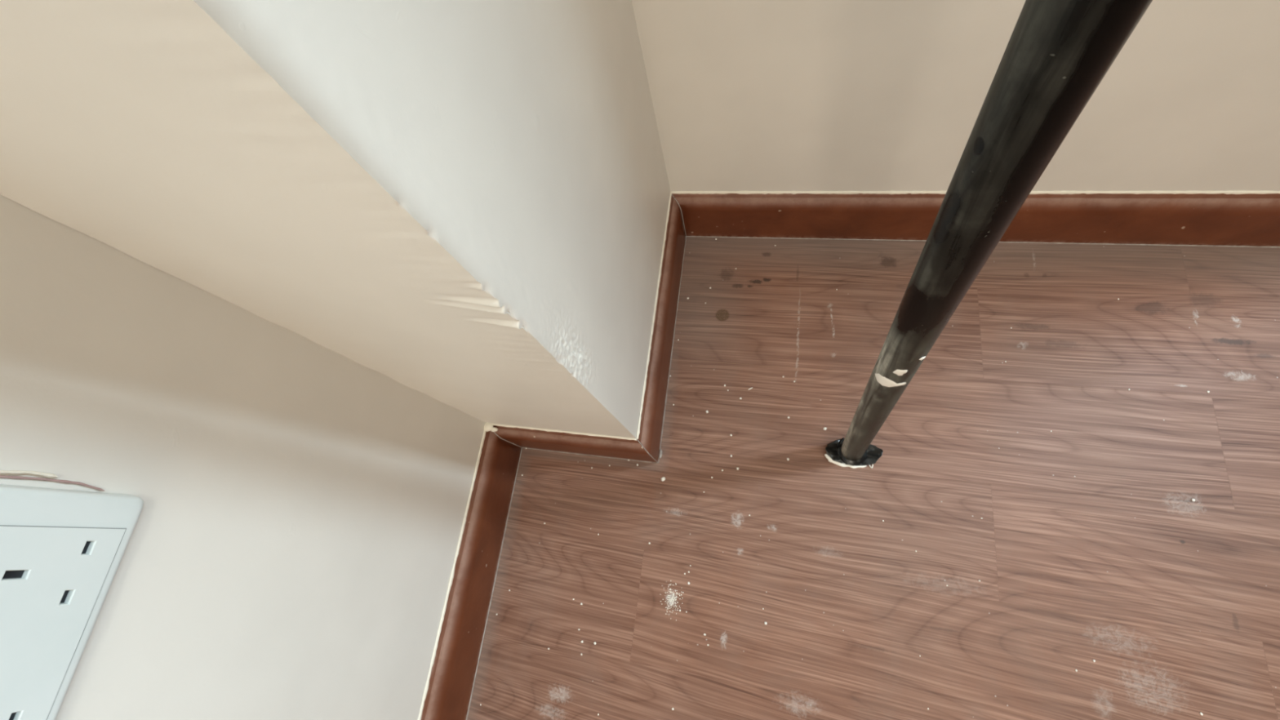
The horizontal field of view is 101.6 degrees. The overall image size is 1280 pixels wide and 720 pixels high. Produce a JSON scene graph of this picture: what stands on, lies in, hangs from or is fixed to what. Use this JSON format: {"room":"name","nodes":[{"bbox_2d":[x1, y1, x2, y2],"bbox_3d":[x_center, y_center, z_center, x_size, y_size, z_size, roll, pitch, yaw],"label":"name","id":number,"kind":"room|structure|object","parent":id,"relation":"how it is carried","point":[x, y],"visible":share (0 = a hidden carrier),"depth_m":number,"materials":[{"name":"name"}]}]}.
{"room":"empty room","nodes":[
{"label":"empty room","id":0,"kind":"room"},
{"bbox_2d":[0,194,484,719],"bbox_3d":[-0.592,0.789,-0.727,0.104,2.401,2.311,4,72,12],"label":"wall","id":1,"kind":"structure","parent":0,"point":[290,553],"depth_m":0.33,"materials":[{"name":"beige paint"}]},
{"bbox_2d":[0,484,143,719],"bbox_3d":[-0.281,0.128,0.218,0.010,0.086,0.146,4,72,12],"label":"wall socket","id":2,"kind":"object","parent":1,"relation":"attached to","point":[62,551],"visible":1,"depth_m":0.24,"materials":[{"name":"white plastic"}]},
{"bbox_2d":[8,712,16,719],"bbox_3d":[-0.281,0.160,0.233,0.001,0.004,0.007,4,72,12],"label":"shutter","id":3,"kind":"object","parent":2,"relation":"attached to","point":[12,716],"depth_m":0.23,"materials":[{"name":"black plastic"}]},
{"bbox_2d":[2,569,24,578],"bbox_3d":[-0.277,0.094,0.230,0.001,0.009,0.004,4,72,12],"label":"shutter","id":4,"kind":"object","parent":2,"relation":"attached to","point":[6,574],"depth_m":0.23,"materials":[{"name":"black plastic"}]},
{"bbox_2d":[59,590,69,603],"bbox_3d":[-0.275,0.112,0.248,0.001,0.004,0.007,4,72,12],"label":"shutter","id":5,"kind":"object","parent":2,"relation":"attached to","point":[64,594],"depth_m":0.25,"materials":[{"name":"black plastic"}]},
{"bbox_2d":[81,541,90,553],"bbox_3d":[-0.272,0.091,0.255,0.001,0.004,0.007,4,72,12],"label":"shutter","id":6,"kind":"object","parent":2,"relation":"attached to","point":[86,545],"depth_m":0.26,"materials":[{"name":"black plastic"}]},
{"bbox_2d":[417,422,522,719],"bbox_3d":[-0.287,0.892,0.422,0.020,0.093,1.699,4,72,12],"label":"baseboard","id":7,"kind":"structure","parent":1,"relation":"attached to","point":[449,688],"depth_m":0.62,"materials":[{"name":"red paint"}]},
{"bbox_2d":[0,0,670,438],"bbox_3d":[-0.297,-0.462,-0.345,0.242,2.400,0.389,4,72,12],"label":"wall column","id":8,"kind":"structure","parent":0,"point":[464,203],"depth_m":0.23,"materials":[{"name":"beige paint"}]},
{"bbox_2d":[491,423,662,462],"bbox_3d":[-0.081,0.104,0.659,0.208,0.091,0.019,4,72,12],"label":"baseboard","id":9,"kind":"structure","parent":8,"relation":"attached to","point":[550,440],"depth_m":0.63,"materials":[{"name":"red paint"}]},
{"bbox_2d":[636,191,686,462],"bbox_3d":[0.033,-0.047,0.690,0.015,0.091,0.350,4,72,12],"label":"baseboard","id":10,"kind":"structure","parent":8,"relation":"attached to","point":[652,411],"depth_m":0.67,"materials":[{"name":"red paint"}]},
{"bbox_2d":[466,236,1279,719],"bbox_3d":[0.529,0.804,0.368,1.858,0.050,3.490,4,72,12],"label":"floor","id":11,"kind":"structure","parent":0,"point":[1091,541],"depth_m":0.61,"materials":[{"name":"laminate"}]},
{"bbox_2d":[660,580,683,620],"bbox_3d":[0.037,0.285,0.620,0.028,0.001,0.042,4,72,12],"label":"powder","id":12,"kind":"object","parent":11,"relation":"on","point":[670,580],"visible":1,"depth_m":0.62,"materials":[{"name":"white paint"}]},
{"bbox_2d":[824,0,1152,468],"bbox_3d":[0.062,-0.161,-0.065,0.183,1.556,0.040,23,77,18],"label":"metal pole","id":13,"kind":"object","parent":11,"relation":"on","point":[1057,53],"visible":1,"depth_m":0.17,"materials":[{"name":"black metal"}]},
{"bbox_2d":[631,0,1279,191],"bbox_3d":[0.288,-0.610,-0.408,0.947,2.400,0.110,4,72,12],"label":"wall","id":14,"kind":"structure","parent":0,"point":[746,95],"depth_m":0.50,"materials":[{"name":"beige paint"}]},
{"bbox_2d":[671,190,1279,247],"bbox_3d":[0.500,-0.174,0.643,0.927,0.091,0.015,4,72,12],"label":"baseboard","id":15,"kind":"structure","parent":14,"relation":"attached to","point":[1234,219],"depth_m":0.65,"materials":[{"name":"red paint"}]}
]}

